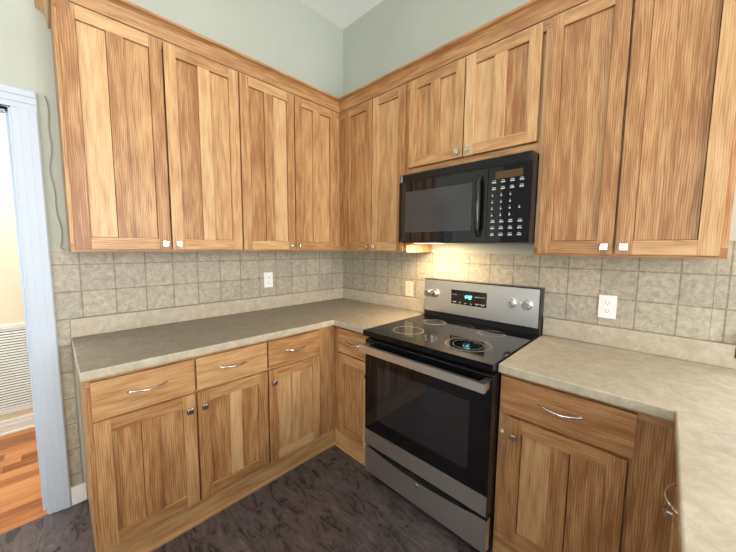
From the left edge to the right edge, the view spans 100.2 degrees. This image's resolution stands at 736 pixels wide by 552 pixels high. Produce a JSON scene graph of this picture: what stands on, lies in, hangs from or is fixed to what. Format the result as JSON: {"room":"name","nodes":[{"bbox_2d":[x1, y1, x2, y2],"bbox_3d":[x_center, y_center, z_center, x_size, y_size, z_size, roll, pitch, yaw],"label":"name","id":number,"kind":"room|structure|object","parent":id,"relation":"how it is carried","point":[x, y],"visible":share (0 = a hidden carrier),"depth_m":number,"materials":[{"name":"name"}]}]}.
{"room":"kitchen","nodes":[
{"label":"kitchen","id":0,"kind":"room"},
{"bbox_2d":[0,113,33,421],"bbox_3d":[-2.699,-0.496,2.184,0.120,3.340,4.720,6,7,44],"label":"wall","id":1,"kind":"structure","parent":0,"point":[11,306],"depth_m":2.23,"materials":[{"name":"paint"}]},
{"bbox_2d":[0,323,32,414],"bbox_3d":[-2.742,0.695,2.166,0.012,0.660,0.560,6,7,44],"label":"air vent","id":2,"kind":"object","parent":1,"relation":"in","point":[15,389],"depth_m":2.29,"materials":[{"name":"white metal"}]},
{"bbox_2d":[0,0,342,497],"bbox_3d":[-1.840,-0.411,1.351,0.120,3.340,4.720,6,7,44],"label":"wall","id":3,"kind":"structure","parent":0,"point":[300,40],"depth_m":1.93,"materials":[{"name":"green paint"}]},
{"bbox_2d":[0,84,71,514],"bbox_3d":[-1.980,0.208,1.255,0.141,2.122,0.988,6,7,44],"label":"door frame","id":4,"kind":"structure","parent":3,"relation":"attached to","point":[24,152],"depth_m":1.52,"materials":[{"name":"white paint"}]},
{"bbox_2d":[0,413,87,504],"bbox_3d":[-2.233,1.162,1.870,1.220,0.105,4.720,6,7,44],"label":"baseboard","id":5,"kind":"structure","parent":3,"relation":"attached to","point":[26,422],"depth_m":2.27,"materials":[{"name":"white paint"}]},
{"bbox_2d":[44,96,64,249],"bbox_3d":[-1.564,-0.503,1.535,0.004,0.747,0.034,6,7,44],"label":"cable","id":6,"kind":"object","parent":3,"relation":"attached to","point":[51,176],"visible":1,"depth_m":1.52,"materials":[{"name":"grey plastic"}]},
{"bbox_2d":[51,0,254,251],"bbox_3d":[-1.137,-0.676,1.727,0.323,1.070,0.834,6,7,44],"label":"upper cabinet","id":7,"kind":"object","parent":3,"relation":"attached to","point":[166,146],"depth_m":1.54,"materials":[{"name":"brown wood"}]},
{"bbox_2d":[34,0,50,28],"bbox_3d":[-1.448,-1.226,1.368,0.300,0.085,0.048,6,7,44],"label":"crown molding","id":8,"kind":"structure","parent":7,"relation":"attached to","point":[44,6],"depth_m":1.42,"materials":[{"name":"brown wood"}]},
{"bbox_2d":[50,251,342,486],"bbox_3d":[-0.920,0.447,2.298,0.006,1.270,1.950,6,7,44],"label":"wall tiles","id":9,"kind":"structure","parent":3,"relation":"attached to","point":[99,283],"depth_m":1.87,"materials":[{"name":"beige tile"}]},
{"bbox_2d":[264,272,272,287],"bbox_3d":[-0.774,0.030,2.395,0.008,0.116,0.072,6,7,44],"label":"outlet","id":10,"kind":"object","parent":9,"relation":"attached to","point":[268,279],"visible":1,"depth_m":2.39,"materials":[{"name":"white plastic"}]},
{"bbox_2d":[251,77,339,250],"bbox_3d":[-0.629,-0.720,2.247,0.323,1.070,0.861,6,7,44],"label":"upper cabinet","id":11,"kind":"object","parent":3,"relation":"attached to","point":[297,139],"depth_m":2.14,"materials":[{"name":"brown wood"}]},
{"bbox_2d":[50,0,337,111],"bbox_3d":[-0.793,-1.260,1.784,0.049,0.085,1.560,6,7,44],"label":"crown molding","id":12,"kind":"structure","parent":11,"relation":"attached to","point":[125,12],"depth_m":1.67,"materials":[{"name":"brown wood"}]},
{"bbox_2d":[0,427,492,551],"bbox_3d":[-0.594,1.401,0.287,5.800,0.050,4.719,6,7,44],"label":"floor","id":13,"kind":"structure","parent":0,"point":[334,498],"depth_m":1.59,"materials":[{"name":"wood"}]},
{"bbox_2d":[78,337,281,551],"bbox_3d":[-1.046,0.796,1.753,0.627,0.876,0.826,6,7,44],"label":"base cabinet","id":14,"kind":"object","parent":13,"relation":"on","point":[174,449],"depth_m":1.47,"materials":[{"name":"brown wood"}]},
{"bbox_2d":[70,288,424,381],"bbox_3d":[-0.554,0.270,1.958,0.973,0.138,1.898,6,7,44],"label":"countertop","id":15,"kind":"structure","parent":14,"relation":"on","point":[111,344],"depth_m":1.86,"materials":[{"name":"stone"}]},
{"bbox_2d":[282,328,321,474],"bbox_3d":[-0.692,0.765,2.115,0.627,0.876,0.425,6,7,44],"label":"base cabinet","id":16,"kind":"object","parent":13,"relation":"on","point":[301,352],"depth_m":1.95,"materials":[{"name":"brown wood"}]},
{"bbox_2d":[322,325,335,451],"bbox_3d":[-0.514,0.750,2.298,0.627,0.876,0.195,6,7,44],"label":"filler panel","id":17,"kind":"object","parent":13,"relation":"on","point":[328,333],"depth_m":2.12,"materials":[{"name":"brown wood"}]},
{"bbox_2d":[335,326,369,465],"bbox_3d":[0.093,0.761,2.236,0.363,0.875,0.658,6,7,44],"label":"base cabinet","id":18,"kind":"object","parent":13,"relation":"on","point":[350,357],"visible":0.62,"depth_m":2.04,"materials":[{"name":"brown wood"}]},
{"bbox_2d":[359,278,544,551],"bbox_3d":[0.468,0.650,1.799,0.760,1.182,0.738,6,7,44],"label":"range","id":19,"kind":"object","parent":13,"relation":"on","point":[432,388],"visible":0.98,"depth_m":1.59,"materials":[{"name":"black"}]},
{"bbox_2d":[492,373,675,551],"bbox_3d":[0.975,0.848,1.382,0.567,0.875,0.658,6,7,44],"label":"base cabinet","id":20,"kind":"object","parent":13,"relation":"on","point":[576,473],"visible":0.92,"depth_m":1.15,"materials":[{"name":"brown wood"}]},
{"bbox_2d":[498,317,677,415],"bbox_3d":[0.961,0.340,1.356,0.511,0.138,0.653,6,7,44],"label":"countertop","id":21,"kind":"structure","parent":20,"relation":"on","point":[620,367],"depth_m":1.33,"materials":[{"name":"stone"}]},
{"bbox_2d":[662,488,665,513],"bbox_3d":[1.368,0.891,0.958,0.627,0.876,0.715,6,7,44],"label":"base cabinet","id":22,"kind":"object","parent":13,"relation":"on","point":[664,493],"depth_m":0.93,"materials":[{"name":"brown wood"}]},
{"bbox_2d":[654,336,735,551],"bbox_3d":[0.473,0.464,-0.024,0.723,0.138,3.318,6,7,44],"label":"countertop","id":23,"kind":"structure","parent":22,"relation":"on","point":[687,386],"depth_m":0.80,"materials":[{"name":"stone"}]},
{"bbox_2d":[662,478,676,551],"bbox_3d":[0.996,0.923,0.577,0.627,0.876,0.567,6,7,44],"label":"base cabinet","id":24,"kind":"object","parent":13,"relation":"on","point":[673,541],"depth_m":0.90,"materials":[{"name":"brown wood"}]},
{"bbox_2d":[670,506,678,551],"bbox_3d":[0.679,0.951,0.253,0.627,0.876,0.578,6,7,44],"label":"base cabinet","id":25,"kind":"object","parent":13,"relation":"on","point":[674,546],"depth_m":0.79,"materials":[{"name":"brown wood"}]},
{"bbox_2d":[301,0,382,29],"bbox_3d":[1.080,-2.037,0.741,7.320,0.060,8.120,6,7,44],"label":"ceiling","id":26,"kind":"structure","parent":0,"point":[343,14],"depth_m":2.51,"materials":[{"name":"paint"}]},
{"bbox_2d":[343,0,735,344],"bbox_3d":[0.692,-0.459,2.095,2.468,3.340,0.120,6,7,44],"label":"wall","id":27,"kind":"structure","parent":0,"point":[382,38],"depth_m":2.25,"materials":[{"name":"green paint"}]},
{"bbox_2d":[340,83,431,251],"bbox_3d":[0.117,-0.721,2.322,0.678,1.070,0.323,6,7,44],"label":"upper cabinet","id":28,"kind":"object","parent":27,"relation":"attached to","point":[374,132],"depth_m":2.17,"materials":[{"name":"brown wood"}]},
{"bbox_2d":[408,20,547,173],"bbox_3d":[0.637,-0.910,1.797,0.770,0.588,0.323,6,7,44],"label":"upper cabinet","id":29,"kind":"object","parent":27,"relation":"attached to","point":[487,103],"depth_m":1.62,"materials":[{"name":"brown wood"}]},
{"bbox_2d":[337,0,588,112],"bbox_3d":[0.519,-1.236,1.651,2.115,0.085,0.049,6,7,44],"label":"crown molding","id":30,"kind":"structure","parent":29,"relation":"attached to","point":[531,13],"depth_m":1.65,"materials":[{"name":"brown wood"}]},
{"bbox_2d":[398,150,538,243],"bbox_3d":[0.591,-0.402,1.801,0.764,0.422,0.439,6,7,44],"label":"microwave","id":31,"kind":"object","parent":29,"relation":"attached to","point":[490,201],"visible":1,"depth_m":1.60,"materials":[{"name":"black plastic"}]},
{"bbox_2d":[343,241,735,344],"bbox_3d":[0.640,-0.016,2.095,2.444,0.425,0.006,6,7,44],"label":"wall tile","id":32,"kind":"structure","parent":27,"relation":"attached to","point":[671,296],"depth_m":1.57,"materials":[{"name":"beige tile"}]},
{"bbox_2d":[405,281,412,296],"bbox_3d":[0.322,0.099,2.406,0.072,0.116,0.008,6,7,44],"label":"electrical outlet","id":33,"kind":"object","parent":32,"relation":"attached to","point":[408,288],"visible":1,"depth_m":2.40,"materials":[{"name":"beige plastic"}]},
{"bbox_2d":[598,294,616,318],"bbox_3d":[1.204,0.155,1.548,0.072,0.116,0.008,6,7,44],"label":"electrical outlet","id":34,"kind":"object","parent":32,"relation":"attached to","point":[607,305],"visible":1,"depth_m":1.55,"materials":[{"name":"white plastic"}]},
{"bbox_2d":[534,0,735,259],"bbox_3d":[1.133,-0.621,1.338,0.618,1.070,0.323,6,7,44],"label":"upper cabinet","id":35,"kind":"object","parent":27,"relation":"attached to","point":[618,117],"depth_m":1.20,"materials":[{"name":"brown wood"}]}
]}

